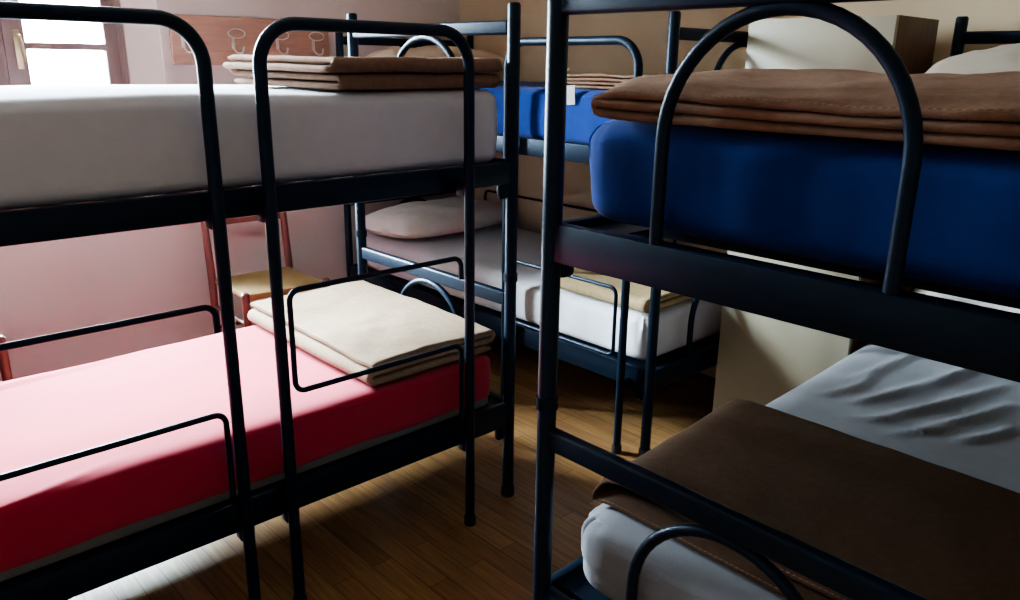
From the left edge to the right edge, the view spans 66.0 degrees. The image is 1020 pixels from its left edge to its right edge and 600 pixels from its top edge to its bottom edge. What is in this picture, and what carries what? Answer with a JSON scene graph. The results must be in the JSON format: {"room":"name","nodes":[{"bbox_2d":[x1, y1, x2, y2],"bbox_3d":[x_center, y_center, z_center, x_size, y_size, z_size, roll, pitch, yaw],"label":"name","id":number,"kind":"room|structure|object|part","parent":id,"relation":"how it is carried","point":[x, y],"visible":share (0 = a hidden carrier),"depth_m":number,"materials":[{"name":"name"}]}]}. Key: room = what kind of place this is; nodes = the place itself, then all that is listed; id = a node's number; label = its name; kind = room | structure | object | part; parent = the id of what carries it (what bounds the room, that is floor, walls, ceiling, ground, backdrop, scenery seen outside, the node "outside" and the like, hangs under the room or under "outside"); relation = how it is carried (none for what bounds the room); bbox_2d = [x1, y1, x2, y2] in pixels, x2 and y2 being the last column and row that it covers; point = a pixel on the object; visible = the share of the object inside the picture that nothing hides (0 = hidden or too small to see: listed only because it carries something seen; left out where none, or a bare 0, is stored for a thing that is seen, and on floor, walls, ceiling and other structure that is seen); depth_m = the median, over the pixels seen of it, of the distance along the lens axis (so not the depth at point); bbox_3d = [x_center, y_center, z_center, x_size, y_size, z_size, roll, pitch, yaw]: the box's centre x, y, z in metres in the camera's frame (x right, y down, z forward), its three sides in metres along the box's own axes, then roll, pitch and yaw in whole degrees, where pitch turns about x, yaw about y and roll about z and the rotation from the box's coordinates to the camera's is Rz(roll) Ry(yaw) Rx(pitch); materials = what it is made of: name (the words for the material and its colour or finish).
{"room":"dormitory","nodes":[
{"label":"dormitory","id":0,"kind":"room"},
{"bbox_2d":[0,0,459,380],"bbox_3d":[-2.143,-0.929,3.250,4.852,2.750,0.170,-14,22,-41],"label":"wall","id":1,"kind":"structure","parent":0,"point":[55,286],"depth_m":3.78,"materials":[{"name":"paint"}]},
{"bbox_2d":[0,0,137,210],"bbox_3d":[-2.100,-1.177,3.224,0.962,1.800,0.135,-14,22,-41],"label":"window","id":2,"kind":"structure","parent":1,"relation":"in","point":[14,64],"depth_m":3.36,"materials":[{"name":"brown wood"}]},
{"bbox_3d":[-2.055,-1.049,3.286,0.024,0.160,0.006,-14,22,-41],"label":"handle plate","id":3,"kind":"part","parent":2,"relation":"part of","materials":[{"name":"gold metal"}]},
{"bbox_3d":[-2.033,-1.050,3.270,0.029,0.114,0.052,-14,22,-41],"label":"handle","id":4,"kind":"part","parent":2,"relation":"part of","materials":[{"name":"gold metal"}]},
{"bbox_3d":[-2.123,-1.184,3.247,0.962,1.800,0.070,-14,22,-41],"label":"frame","id":5,"kind":"part","parent":2,"relation":"part of","materials":[{"name":"brown wood"}]},
{"bbox_2d":[120,0,165,196],"bbox_3d":[-2.095,-1.175,3.218,1.218,1.840,0.171,-14,22,-41],"label":"trim","id":6,"kind":"structure","parent":1,"relation":"attached to","point":[143,46],"depth_m":3.58,"materials":[{"name":"white paint"}]},
{"bbox_2d":[169,14,328,64],"bbox_3d":[-1.242,-1.266,3.853,0.817,0.220,0.062,-14,22,-41],"label":"coat rack","id":7,"kind":"object","parent":1,"relation":"attached to","point":[223,37],"visible":0.72,"depth_m":3.79,"materials":[{"name":"red wood"}]},
{"bbox_2d":[68,335,715,599],"bbox_3d":[-0.149,1.086,1.589,5.052,0.100,5.950,-14,22,-41],"label":"floor","id":8,"kind":"structure","parent":0,"point":[402,533],"depth_m":2.56,"materials":[{"name":"brown wood"}]},
{"bbox_2d":[0,335,12,381],"bbox_3d":[-2.141,0.152,2.865,0.470,0.902,0.427,16,23,42],"label":"chair","id":9,"kind":"object","parent":8,"relation":"on","point":[5,368],"visible":0.4,"depth_m":2.87,"materials":[{"name":"red wood"}]},
{"bbox_2d":[0,1,520,599],"bbox_3d":[-1.000,-0.002,2.180,2.007,1.620,0.980,-14,22,-41],"label":"bunk bed","id":10,"kind":"object","parent":8,"relation":"on","point":[76,575],"visible":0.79,"depth_m":1.97,"materials":[{"name":"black metal"}]},
{"bbox_3d":[-0.964,0.346,1.657,0.765,0.564,0.015,-14,22,-41],"label":"safety rail","id":11,"kind":"part","parent":10,"relation":"part of","materials":[{"name":"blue metal"}]},
{"bbox_2d":[0,325,489,581],"bbox_3d":[-1.017,0.350,2.287,1.904,0.193,0.837,-14,22,-41],"label":"mattress","id":12,"kind":"object","parent":10,"relation":"on","point":[53,514],"visible":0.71,"depth_m":2.12,"materials":[{"name":"red fabric"}]},
{"bbox_2d":[247,280,495,385],"bbox_3d":[-0.496,0.084,2.720,0.507,0.084,0.802,-14,22,-41],"label":"folded blanket","id":13,"kind":"object","parent":12,"relation":"on","point":[352,327],"visible":0.91,"depth_m":2.58,"materials":[{"name":"beige fabric"}]},
{"bbox_2d":[0,84,496,209],"bbox_3d":[-1.004,-0.440,2.059,1.922,0.224,0.842,-14,22,-41],"label":"mattress","id":14,"kind":"object","parent":10,"relation":"on","point":[60,144],"visible":0.8,"depth_m":1.81,"materials":[{"name":"white fabric"}]},
{"bbox_2d":[223,54,501,89],"bbox_3d":[-0.453,-0.694,2.381,0.594,0.088,0.646,-14,22,-41],"label":"folded blanket","id":15,"kind":"object","parent":14,"relation":"on","point":[333,73],"visible":0.94,"depth_m":2.15,"materials":[{"name":"brown fabric"}]},
{"bbox_3d":[-0.723,0.565,2.030,1.929,0.084,0.024,-14,22,-41],"label":"rail","id":16,"kind":"part","parent":10,"relation":"part of","materials":[{"name":"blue metal"}]},
{"bbox_3d":[-0.713,-0.212,1.796,1.929,0.068,0.024,-14,22,-41],"label":"rail","id":17,"kind":"part","parent":10,"relation":"part of","materials":[{"name":"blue metal"}]},
{"bbox_3d":[-0.597,-0.296,3.142,0.038,1.600,0.039,-14,22,-41],"label":"corner post","id":18,"kind":"part","parent":10,"relation":"part of","materials":[{"name":"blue metal"}]},
{"bbox_3d":[-0.349,0.190,2.204,0.565,0.564,0.015,-14,22,-41],"label":"safety rail","id":19,"kind":"part","parent":10,"relation":"part of","materials":[{"name":"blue metal"}]},
{"bbox_3d":[-0.293,-0.492,2.745,0.026,0.075,0.850,-14,22,-41],"label":"rail","id":20,"kind":"part","parent":10,"relation":"part of","materials":[{"name":"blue metal"}]},
{"bbox_3d":[-0.304,0.285,2.979,0.026,0.084,0.850,-14,22,-41],"label":"rail","id":21,"kind":"part","parent":10,"relation":"part of","materials":[{"name":"black metal"}]},
{"bbox_3d":[0.002,-0.102,2.525,0.038,1.600,0.039,-14,22,-41],"label":"corner post","id":22,"kind":"part","parent":10,"relation":"part of","materials":[{"name":"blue metal"}]},
{"bbox_2d":[197,191,329,333],"bbox_3d":[-1.147,-0.088,3.705,0.427,0.902,0.470,-13,22,-39],"label":"chair","id":23,"kind":"object","parent":8,"relation":"on","point":[252,286],"visible":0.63,"depth_m":3.67,"materials":[{"name":"red wood"}]},
{"bbox_3d":[-1.416,-0.094,3.714,0.037,0.902,0.080,-13,22,-39],"label":"post","id":24,"kind":"part","parent":23,"relation":"part of","materials":[{"name":"red wood"}]},
{"bbox_3d":[-1.155,0.198,3.486,0.036,0.480,0.036,-13,22,-39],"label":"leg","id":25,"kind":"part","parent":23,"relation":"part of","materials":[{"name":"red wood"}]},
{"bbox_3d":[-1.130,-0.081,3.686,0.378,0.036,0.372,-13,22,-39],"label":"seat","id":26,"kind":"part","parent":23,"relation":"part of","materials":[{"name":"brown wood"}]},
{"bbox_3d":[-1.122,-0.165,3.961,0.037,0.902,0.080,-13,22,-39],"label":"post","id":27,"kind":"part","parent":23,"relation":"part of","materials":[{"name":"red wood"}]},
{"bbox_2d":[335,11,747,455],"bbox_3d":[0.126,-0.477,3.810,0.980,1.620,2.137,-14,22,-41],"label":"bunk bed","id":28,"kind":"object","parent":8,"relation":"on","point":[655,373],"visible":0.2,"depth_m":3.07,"materials":[{"name":"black metal"}]},
{"bbox_3d":[-0.890,-0.639,4.266,0.039,1.600,0.038,-14,22,-41],"label":"corner post","id":29,"kind":"part","parent":28,"relation":"part of","materials":[{"name":"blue metal"}]},
{"bbox_3d":[-0.244,-0.803,4.842,0.039,1.600,0.038,-14,22,-41],"label":"corner post","id":30,"kind":"part","parent":28,"relation":"part of","materials":[{"name":"black metal"}]},
{"bbox_3d":[-0.186,0.076,3.680,0.024,0.084,2.059,-14,22,-41],"label":"rail","id":31,"kind":"part","parent":28,"relation":"part of","materials":[{"name":"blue metal"}]},
{"bbox_3d":[-0.176,-0.702,3.446,0.024,0.068,2.059,-14,22,-41],"label":"rail","id":32,"kind":"part","parent":28,"relation":"part of","materials":[{"name":"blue metal"}]},
{"bbox_2d":[366,224,721,359],"bbox_3d":[0.131,-0.145,3.921,0.854,0.204,2.030,-14,22,-41],"label":"mattress","id":33,"kind":"object","parent":28,"relation":"on","point":[582,317],"visible":0.41,"depth_m":3.38,"materials":[{"name":"fabric"}]},
{"bbox_2d":[354,197,501,238],"bbox_3d":[-0.392,-0.465,4.331,0.470,0.159,0.899,17,23,42],"label":"pillow","id":34,"kind":"object","parent":33,"relation":"on","point":[438,217],"visible":0.85,"depth_m":4.12,"materials":[{"name":"fabric"}]},
{"bbox_2d":[560,268,692,312],"bbox_3d":[0.623,-0.105,3.352,0.804,0.064,0.512,-14,22,-41],"label":"folded blanket","id":35,"kind":"object","parent":33,"relation":"on","point":[639,299],"visible":0.2,"depth_m":3.08,"materials":[{"name":"beige fabric"}]},
{"bbox_2d":[475,81,612,144],"bbox_3d":[0.139,-0.906,3.690,0.840,0.210,2.025,-14,22,-41],"label":"mattress","id":36,"kind":"object","parent":28,"relation":"on","point":[581,122],"visible":0.13,"depth_m":3.12,"materials":[{"name":"blue fabric"}]},
{"bbox_2d":[366,45,504,73],"bbox_3d":[-0.387,-1.263,4.143,0.770,0.156,0.440,-13,22,-39],"label":"pillow","id":37,"kind":"object","parent":36,"relation":"on","point":[428,51],"visible":0.38,"depth_m":3.95,"materials":[{"name":"beige fabric"}]},
{"bbox_2d":[567,85,574,104],"bbox_3d":[0.230,-0.776,2.976,0.004,0.076,0.042,-14,22,-41],"label":"paper label","id":38,"kind":"object","parent":36,"relation":"attached to","point":[570,88],"visible":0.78,"depth_m":2.97,"materials":[{"name":"white paper"}]},
{"bbox_2d":[567,73,662,88],"bbox_3d":[0.639,-0.871,3.120,0.752,0.062,0.468,-14,22,-41],"label":"folded blanket","id":39,"kind":"object","parent":36,"relation":"on","point":[589,81],"visible":0.19,"depth_m":2.95,"materials":[{"name":"brown fabric"}]},
{"bbox_3d":[0.181,0.033,3.179,0.015,0.316,0.638,-14,22,-41],"label":"safety rail","id":40,"kind":"part","parent":28,"relation":"part of","materials":[{"name":"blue metal"}]},
{"bbox_3d":[0.323,-0.342,4.337,0.015,0.370,1.415,-14,22,-41],"label":"safety rail","id":41,"kind":"part","parent":28,"relation":"part of","materials":[{"name":"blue metal"}]},
{"bbox_3d":[0.530,-0.179,2.803,0.039,1.600,0.038,-14,22,-41],"label":"corner post","id":42,"kind":"part","parent":28,"relation":"part of","materials":[{"name":"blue metal"}]},
{"bbox_3d":[0.847,0.223,3.237,0.850,0.084,0.026,-14,22,-41],"label":"rail","id":43,"kind":"part","parent":28,"relation":"part of","materials":[{"name":"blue metal"}]},
{"bbox_2d":[533,0,1019,599],"bbox_3d":[1.093,0.103,1.928,2.004,1.620,0.934,-14,22,-41],"label":"bunk bed","id":44,"kind":"object","parent":8,"relation":"on","point":[982,339],"visible":0.63,"depth_m":1.25,"materials":[{"name":"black metal"}]},
{"bbox_3d":[0.076,0.179,1.594,0.038,1.600,0.039,-14,22,-41],"label":"corner post","id":45,"kind":"part","parent":44,"relation":"part of","materials":[{"name":"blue metal"}]},
{"bbox_3d":[0.369,0.760,1.431,0.026,0.084,0.850,-14,22,-41],"label":"rail","id":46,"kind":"part","parent":44,"relation":"part of","materials":[{"name":"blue metal"}]},
{"bbox_3d":[0.787,0.481,2.379,1.926,0.084,0.024,-14,22,-41],"label":"rail","id":47,"kind":"part","parent":44,"relation":"part of","materials":[{"name":"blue metal"}]},
{"bbox_3d":[0.798,-0.297,2.145,1.926,0.068,0.024,-14,22,-41],"label":"rail","id":48,"kind":"part","parent":44,"relation":"part of","materials":[{"name":"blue metal"}]},
{"bbox_3d":[0.379,-0.017,1.197,0.026,0.075,0.850,-14,22,-41],"label":"rail","id":49,"kind":"part","parent":44,"relation":"part of","materials":[{"name":"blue metal"}]},
{"bbox_2d":[581,344,1019,599],"bbox_3d":[1.073,0.430,2.049,0.848,0.206,1.885,17,23,42],"label":"mattress","id":50,"kind":"object","parent":44,"relation":"on","point":[966,421],"visible":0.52,"depth_m":2.04,"materials":[{"name":"grey fabric"}]},
{"bbox_2d":[592,399,1019,599],"bbox_3d":[0.675,0.428,1.635,0.640,0.067,0.887,-14,22,-41],"label":"blanket","id":51,"kind":"object","parent":50,"relation":"on","point":[932,531],"visible":0.78,"depth_m":1.62,"materials":[{"name":"fabric"}]},
{"bbox_2d":[913,288,1019,313],"bbox_3d":[1.635,0.042,2.458,0.721,0.318,0.400,16,23,42],"label":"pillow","id":52,"kind":"object","parent":50,"relation":"on","point":[945,296],"visible":0.02,"depth_m":2.50,"materials":[{"name":"fabric"}]},
{"bbox_2d":[589,119,1019,298],"bbox_3d":[1.094,-0.331,1.799,1.891,0.194,0.827,-14,22,-41],"label":"mattress","id":53,"kind":"object","parent":44,"relation":"on","point":[829,199],"visible":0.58,"depth_m":1.14,"materials":[{"name":"blue fabric"}]},
{"bbox_2d":[591,68,1019,150],"bbox_3d":[0.624,-0.335,1.299,0.576,0.096,0.811,-14,22,-41],"label":"folded blanket","id":54,"kind":"object","parent":53,"relation":"on","point":[977,110],"visible":0.9,"depth_m":1.14,"materials":[{"name":"brown fabric"}]},
{"bbox_2d":[925,43,1019,73],"bbox_3d":[1.598,-0.639,2.208,0.471,0.170,0.740,-14,22,-41],"label":"pillow","id":55,"kind":"object","parent":53,"relation":"on","point":[1003,58],"visible":0.46,"depth_m":2.22,"materials":[{"name":"beige fabric"}]},
{"bbox_3d":[1.512,-0.187,2.873,0.038,1.600,0.039,-14,22,-41],"label":"corner post","id":56,"kind":"part","parent":44,"relation":"part of","materials":[{"name":"black metal"}]},
{"bbox_2d":[712,15,938,411],"bbox_3d":[1.136,-0.198,2.946,0.345,1.609,0.510,-14,22,-41],"label":"tall cabinet","id":57,"kind":"object","parent":8,"relation":"on","point":[761,359],"visible":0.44,"depth_m":2.79,"materials":[{"name":"beige laminate"}]},
{"bbox_3d":[1.311,-0.189,2.767,0.325,1.519,0.018,-14,22,-41],"label":"panel","id":58,"kind":"part","parent":57,"relation":"part of","materials":[{"name":"beige laminate"}]},
{"bbox_2d":[459,0,1019,377],"bbox_3d":[1.591,-0.776,2.908,0.120,2.750,6.250,-14,22,-41],"label":"wall","id":59,"kind":"structure","parent":0,"point":[648,31],"depth_m":3.87,"materials":[{"name":"beige paint"}]}
]}

